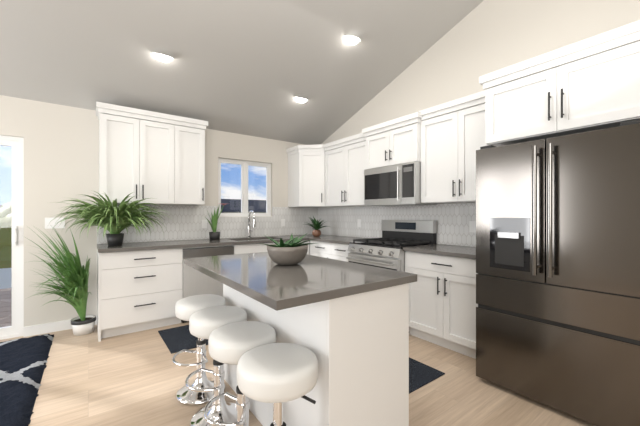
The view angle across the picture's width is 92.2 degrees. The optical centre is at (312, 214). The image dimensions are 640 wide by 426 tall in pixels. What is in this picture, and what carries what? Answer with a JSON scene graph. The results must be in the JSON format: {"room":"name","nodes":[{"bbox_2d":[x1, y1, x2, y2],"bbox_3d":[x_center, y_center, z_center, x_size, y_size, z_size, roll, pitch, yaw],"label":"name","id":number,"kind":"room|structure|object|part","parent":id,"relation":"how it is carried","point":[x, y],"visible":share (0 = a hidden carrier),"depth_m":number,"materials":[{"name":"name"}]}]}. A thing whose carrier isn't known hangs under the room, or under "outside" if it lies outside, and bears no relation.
{"room":"kitchen","nodes":[
{"label":"kitchen","id":0,"kind":"room"},
{"bbox_2d":[0,334,53,425],"bbox_3d":[-2.699,1.221,1.727,1.788,0.042,2.392,0,0,-36],"label":"area rug","id":1,"kind":"object","parent":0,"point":[23,362],"depth_m":2.33,"materials":[{"name":"black fabric"}]},
{"bbox_2d":[0,95,314,326],"bbox_3d":[-2.547,-0.121,3.523,6.725,2.726,0.150,0,0,-36],"label":"wall","id":2,"kind":"structure","parent":0,"point":[61,153],"depth_m":3.33,"materials":[{"name":"beige paint"}]},
{"bbox_2d":[45,218,64,228],"bbox_3d":[-2.742,0.086,3.281,0.164,0.116,0.007,0,0,-36],"label":"switch plate","id":3,"kind":"object","parent":2,"relation":"attached to","point":[52,224],"visible":0.9,"depth_m":3.27,"materials":[{"name":"white plastic"}]},
{"bbox_2d":[23,315,96,336],"bbox_3d":[-2.693,1.192,3.315,0.611,0.100,0.014,0,0,-36],"label":"baseboard","id":4,"kind":"structure","parent":2,"relation":"attached to","point":[46,328],"depth_m":3.23,"materials":[{"name":"white wood"}]},
{"bbox_2d":[96,101,207,204],"bbox_3d":[-1.883,-0.653,3.685,1.154,1.051,0.364,0,0,-36],"label":"upper cabinet","id":5,"kind":"object","parent":2,"relation":"attached to","point":[151,155],"visible":0.94,"depth_m":3.54,"materials":[{"name":"white paint"}]},
{"bbox_2d":[202,220,206,227],"bbox_3d":[-1.471,0.122,4.198,0.070,0.116,0.006,0,0,-36],"label":"electrical outlet plate","id":6,"kind":"object","parent":2,"relation":"attached to","point":[204,222],"depth_m":4.20,"materials":[{"name":"white plastic"}]},
{"bbox_2d":[286,144,326,207],"bbox_3d":[0.019,-0.596,4.910,0.640,0.935,0.621,0,0,-36],"label":"upper cabinet","id":7,"kind":"object","parent":2,"relation":"attached to","point":[306,175],"visible":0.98,"depth_m":4.70,"materials":[{"name":"white paint"}]},
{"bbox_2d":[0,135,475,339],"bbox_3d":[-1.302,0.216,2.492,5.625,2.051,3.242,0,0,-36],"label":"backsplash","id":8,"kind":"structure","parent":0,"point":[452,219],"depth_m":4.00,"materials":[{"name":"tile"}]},
{"bbox_3d":[-3.733,0.225,2.639,1.867,2.035,0.145,0,0,-36],"label":"door frame","id":9,"kind":"part","parent":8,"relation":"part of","materials":[{"name":"white"}]},
{"bbox_2d":[0,0,483,144],"bbox_3d":[-0.364,-2.527,0.522,6.725,2.793,7.572,0,0,-36],"label":"ceiling","id":10,"kind":"structure","parent":0,"point":[250,67],"depth_m":3.12,"materials":[{"name":"paint"}]},
{"bbox_2d":[152,52,173,61],"bbox_3d":[-1.443,-1.529,2.976,0.195,0.093,0.186,0,0,-42],"label":"recessed light","id":11,"kind":"object","parent":10,"relation":"in","point":[162,57],"depth_m":2.93,"materials":[{"name":"white"}]},
{"bbox_2d":[294,96,307,102],"bbox_3d":[-0.150,-1.505,4.003,0.195,0.093,0.186,0,0,-42],"label":"recessed light","id":12,"kind":"object","parent":10,"relation":"in","point":[298,99],"depth_m":3.95,"materials":[{"name":"white"}]},
{"bbox_2d":[345,35,360,44],"bbox_3d":[0.414,-1.841,3.233,0.195,0.093,0.186,0,0,-42],"label":"recessed light","id":13,"kind":"object","parent":10,"relation":"in","point":[351,39],"depth_m":3.19,"materials":[{"name":"white"}]},
{"bbox_2d":[0,322,594,425],"bbox_3d":[-0.364,1.267,0.522,6.725,0.050,7.572,0,0,-36],"label":"floor","id":14,"kind":"structure","parent":0,"point":[138,378],"depth_m":2.18,"materials":[{"name":"brown wood"}]},
{"bbox_2d":[25,225,95,335],"bbox_3d":[-2.385,0.660,2.931,0.545,1.162,0.926,0,0,-36],"label":"potted plant","id":15,"kind":"object","parent":14,"relation":"on","point":[74,280],"depth_m":3.04,"materials":[{"name":"green plant"}]},
{"bbox_2d":[97,248,184,341],"bbox_3d":[-1.955,0.804,3.488,0.782,0.876,0.598,0,0,-36],"label":"base cabinet","id":16,"kind":"object","parent":14,"relation":"on","point":[139,290],"depth_m":3.22,"materials":[{"name":"white paint"}]},
{"bbox_2d":[97,234,334,252],"bbox_3d":[-0.983,0.439,4.158,3.145,0.214,0.658,0,0,-36],"label":"countertop","id":17,"kind":"structure","parent":16,"relation":"on","point":[134,246],"depth_m":3.71,"materials":[{"name":"grey stone"}]},
{"bbox_2d":[48,190,174,245],"bbox_3d":[-2.053,0.044,3.220,1.126,0.575,0.860,0,0,-36],"label":"spider plant","id":18,"kind":"object","parent":17,"relation":"on","point":[113,219],"visible":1,"depth_m":3.17,"materials":[{"name":"green plant"}]},
{"bbox_2d":[205,203,226,239],"bbox_3d":[-1.285,0.083,4.119,0.368,0.498,0.219,0,0,-36],"label":"plant","id":19,"kind":"object","parent":17,"relation":"on","point":[214,235],"visible":1,"depth_m":4.06,"materials":[{"name":"green plant"}]},
{"bbox_2d":[247,210,255,237],"bbox_3d":[-0.864,0.132,4.464,0.109,0.399,0.222,0,0,-36],"label":"faucet","id":20,"kind":"object","parent":17,"relation":"on","point":[249,230],"visible":1,"depth_m":4.50,"materials":[{"name":"silver metal"}]},
{"bbox_2d":[303,217,325,236],"bbox_3d":[0.081,0.171,4.662,0.368,0.322,0.432,0,0,-36],"label":"potted plant","id":21,"kind":"object","parent":17,"relation":"on","point":[316,226],"visible":1,"depth_m":4.63,"materials":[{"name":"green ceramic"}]},
{"bbox_2d":[158,325,208,353],"bbox_3d":[-0.765,1.238,3.518,1.700,0.008,0.650,0,0,-36],"label":"area rug","id":22,"kind":"object","parent":14,"relation":"on","point":[177,339],"visible":0.36,"depth_m":3.05,"materials":[{"name":"black fabric"}]},
{"bbox_2d":[172,294,225,404],"bbox_3d":[-0.791,0.913,2.160,0.360,0.649,0.336,0,0,-36],"label":"stool","id":23,"kind":"object","parent":14,"relation":"on","point":[186,308],"visible":0.79,"depth_m":2.10,"materials":[{"name":"white leather"}]},
{"bbox_2d":[181,246,233,322],"bbox_3d":[-1.370,0.816,3.865,0.602,0.853,0.641,0,0,-36],"label":"dishwasher","id":24,"kind":"object","parent":14,"relation":"on","point":[195,282],"visible":0.21,"depth_m":3.59,"materials":[{"name":"silver metal"}]},
{"bbox_2d":[185,306,246,425],"bbox_3d":[-0.579,0.913,1.866,0.361,0.649,0.336,0,0,-36],"label":"stool","id":25,"kind":"object","parent":14,"relation":"on","point":[204,323],"visible":0.75,"depth_m":1.82,"materials":[{"name":"white leather"}]},
{"bbox_2d":[203,321,275,425],"bbox_3d":[-0.367,0.913,1.574,0.361,0.649,0.336,0,0,-36],"label":"stool","id":26,"kind":"object","parent":14,"relation":"on","point":[231,343],"visible":0.71,"depth_m":1.51,"materials":[{"name":"white leather"}]},
{"bbox_2d":[234,252,308,254],"bbox_3d":[-0.685,0.912,4.412,1.148,0.661,0.598,0,0,-36],"label":"base cabinet","id":27,"kind":"object","parent":14,"relation":"on","point":[234,252],"depth_m":3.91,"materials":[{"name":"white paint"}]},
{"bbox_2d":[237,343,317,425],"bbox_3d":[-0.149,0.913,1.276,0.360,0.649,0.350,0,0,-36],"label":"stool","id":28,"kind":"object","parent":14,"relation":"on","point":[277,375],"visible":1,"depth_m":1.19,"materials":[{"name":"white leather"}]},
{"bbox_2d":[309,241,312,254],"bbox_3d":[0.052,0.804,4.900,0.598,0.876,0.640,0,0,-36],"label":"base cabinet","id":29,"kind":"object","parent":14,"relation":"on","point":[310,245],"depth_m":4.49,"materials":[{"name":"white paint"}]},
{"bbox_2d":[223,284,408,425],"bbox_3d":[-0.062,0.797,2.007,0.602,0.890,1.280,0,0,-36],"label":"kitchen island","id":30,"kind":"object","parent":14,"relation":"on","point":[346,323],"depth_m":1.47,"materials":[{"name":"white paint"}]},
{"bbox_2d":[184,252,416,311],"bbox_3d":[-0.187,0.331,1.917,0.846,0.038,1.350,0,0,-36],"label":"island countertop","id":31,"kind":"structure","parent":30,"relation":"on","point":[316,279],"depth_m":1.56,"materials":[{"name":"grey stone"}]},
{"bbox_2d":[260,234,318,264],"bbox_3d":[-0.163,0.214,1.949,0.377,0.195,0.328,0,0,-36],"label":"potted plant","id":32,"kind":"object","parent":31,"relation":"on","point":[292,251],"visible":1,"depth_m":1.87,"materials":[{"name":"grey ceramic"}]},
{"bbox_2d":[313,241,324,257],"bbox_3d":[0.365,0.804,4.469,0.598,0.876,0.545,0,0,-36],"label":"base cabinet","id":33,"kind":"object","parent":14,"relation":"on","point":[318,249],"depth_m":4.33,"materials":[{"name":"white paint"}]},
{"bbox_2d":[325,242,349,261],"bbox_3d":[0.598,0.804,4.148,0.598,0.876,0.485,0,0,-36],"label":"base cabinet","id":34,"kind":"object","parent":14,"relation":"on","point":[336,251],"depth_m":4.03,"materials":[{"name":"white paint"}]},
{"bbox_2d":[310,236,368,244],"bbox_3d":[0.475,0.349,4.286,0.635,0.034,0.850,0,0,-36],"label":"countertop","id":35,"kind":"structure","parent":34,"relation":"on","point":[331,239],"depth_m":4.32,"materials":[{"name":"grey stone"}]},
{"bbox_2d":[346,220,436,271],"bbox_3d":[0.891,0.653,3.591,0.743,1.178,0.756,0,0,-36],"label":"range","id":36,"kind":"object","parent":14,"relation":"on","point":[385,251],"visible":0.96,"depth_m":3.52,"materials":[{"name":"silver metal"}]},
{"bbox_2d":[409,357,444,393],"bbox_3d":[0.417,1.238,2.860,0.460,0.008,1.465,0,0,-36],"label":"area rug","id":37,"kind":"object","parent":14,"relation":"on","point":[421,374],"visible":0.21,"depth_m":2.38,"materials":[{"name":"black fabric"}]},
{"bbox_2d":[405,251,477,358],"bbox_3d":[1.438,0.804,2.994,0.598,0.876,0.848,0,0,-36],"label":"base cabinet","id":38,"kind":"object","parent":14,"relation":"on","point":[443,305],"depth_m":2.82,"materials":[{"name":"white paint"}]},
{"bbox_2d":[403,244,475,258],"bbox_3d":[1.424,0.349,2.983,0.633,0.034,0.846,0,0,-36],"label":"countertop","id":39,"kind":"structure","parent":38,"relation":"on","point":[454,251],"depth_m":2.96,"materials":[{"name":"grey stone"}]},
{"bbox_2d":[476,119,639,425],"bbox_3d":[1.785,0.366,2.180,0.899,1.752,0.870,0,0,-36],"label":"refrigerator","id":40,"kind":"object","parent":14,"relation":"on","point":[558,272],"visible":1,"depth_m":1.88,"materials":[{"name":"black metal"}]},
{"bbox_2d":[319,0,639,246],"bbox_3d":[2.295,-1.306,2.455,0.150,5.096,7.572,0,0,-36],"label":"wall","id":41,"kind":"structure","parent":0,"point":[465,53],"depth_m":3.10,"materials":[{"name":"beige paint"}]},
{"bbox_2d":[324,144,338,206],"bbox_3d":[0.471,-0.568,4.553,0.328,0.879,0.509,0,0,-36],"label":"upper cabinet","id":42,"kind":"object","parent":41,"relation":"attached to","point":[332,150],"depth_m":4.54,"materials":[{"name":"white paint"}]},
{"bbox_2d":[339,136,363,206],"bbox_3d":[0.701,-0.568,4.237,0.328,0.879,0.509,0,0,-36],"label":"upper cabinet","id":43,"kind":"object","parent":41,"relation":"attached to","point":[351,174],"depth_m":4.21,"materials":[{"name":"white paint"}]},
{"bbox_2d":[357,219,360,226],"bbox_3d":[0.687,0.122,4.519,0.006,0.116,0.070,0,0,-36],"label":"electrical outlet plate","id":44,"kind":"object","parent":41,"relation":"attached to","point":[358,220],"depth_m":4.52,"materials":[{"name":"white plastic"}]},
{"bbox_2d":[363,128,382,171],"bbox_3d":[0.957,-0.804,3.837,0.383,0.460,0.440,0,0,-36],"label":"upper cabinet","id":45,"kind":"object","parent":41,"relation":"attached to","point":[373,140],"depth_m":3.81,"materials":[{"name":"white paint"}]},
{"bbox_2d":[383,116,418,166],"bbox_3d":[1.146,-0.804,3.578,0.383,0.460,0.439,0,0,-36],"label":"upper cabinet","id":46,"kind":"object","parent":41,"relation":"attached to","point":[401,140],"depth_m":3.46,"materials":[{"name":"white paint"}]},
{"bbox_2d":[364,161,436,205],"bbox_3d":[1.020,-0.341,3.685,0.462,0.458,0.752,0,0,-36],"label":"microwave","id":47,"kind":"object","parent":46,"relation":"attached to","point":[396,185],"visible":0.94,"depth_m":3.51,"materials":[{"name":"silver metal"}]},
{"bbox_2d":[419,108,450,203],"bbox_3d":[1.437,-0.593,3.225,0.328,0.929,0.475,0,0,-36],"label":"upper cabinet","id":48,"kind":"object","parent":41,"relation":"attached to","point":[434,127],"depth_m":3.19,"materials":[{"name":"white paint"}]},
{"bbox_2d":[451,96,482,202],"bbox_3d":[1.646,-0.593,2.938,0.328,0.929,0.475,0,0,-36],"label":"upper cabinet","id":49,"kind":"object","parent":41,"relation":"attached to","point":[467,117],"depth_m":2.94,"materials":[{"name":"white paint"}]},
{"bbox_2d":[483,60,546,146],"bbox_3d":[1.797,-0.800,2.432,0.678,0.486,0.521,0,0,-36],"label":"upper cabinet","id":50,"kind":"object","parent":41,"relation":"attached to","point":[512,101],"depth_m":2.29,"materials":[{"name":"white paint"}]},
{"bbox_2d":[543,28,639,137],"bbox_3d":[2.034,-0.800,2.106,0.678,0.486,0.521,0,0,-36],"label":"upper cabinet","id":51,"kind":"object","parent":41,"relation":"attached to","point":[590,84],"depth_m":1.93,"materials":[{"name":"white paint"}]},
{"label":"outside","id":52,"kind":"structure","parent":0,"visible":0},
{"bbox_3d":[-17.661,4.142,45.533,115.000,0.200,85.577,0,0,-36],"label":"ground","id":53,"kind":"structure","parent":52,"visible":0},
{"bbox_2d":[0,288,11,326],"bbox_3d":[-4.657,2.652,3.937,4.700,2.780,2.998,0,0,-36],"label":"deck","id":54,"kind":"object","parent":53,"relation":"on","point":[6,314],"depth_m":4.20,"materials":[{"name":"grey wood"}]},
{"bbox_2d":[0,268,11,288],"bbox_3d":[-10.830,3.092,14.890,70.000,1.900,0.120,0,0,-36],"label":"fence","id":55,"kind":"object","parent":53,"relation":"on","point":[7,272],"depth_m":13.21,"materials":[{"name":"white"}]},
{"bbox_2d":[0,202,11,268],"bbox_3d":[-18.701,1.190,17.273,11.862,5.703,11.971,0,0,-36],"label":"tree","id":56,"kind":"object","parent":53,"relation":"on","point":[4,240],"depth_m":13.98,"materials":[{"name":"green plant"}]},
{"bbox_2d":[0,199,265,212],"bbox_3d":[-17.062,0.692,46.276,13.727,6.700,57.101,0,0,41],"label":"neighbor house","id":57,"kind":"structure","parent":53,"relation":"on","point":[232,207],"depth_m":50.67,"materials":[{"name":"grey"}]}
]}

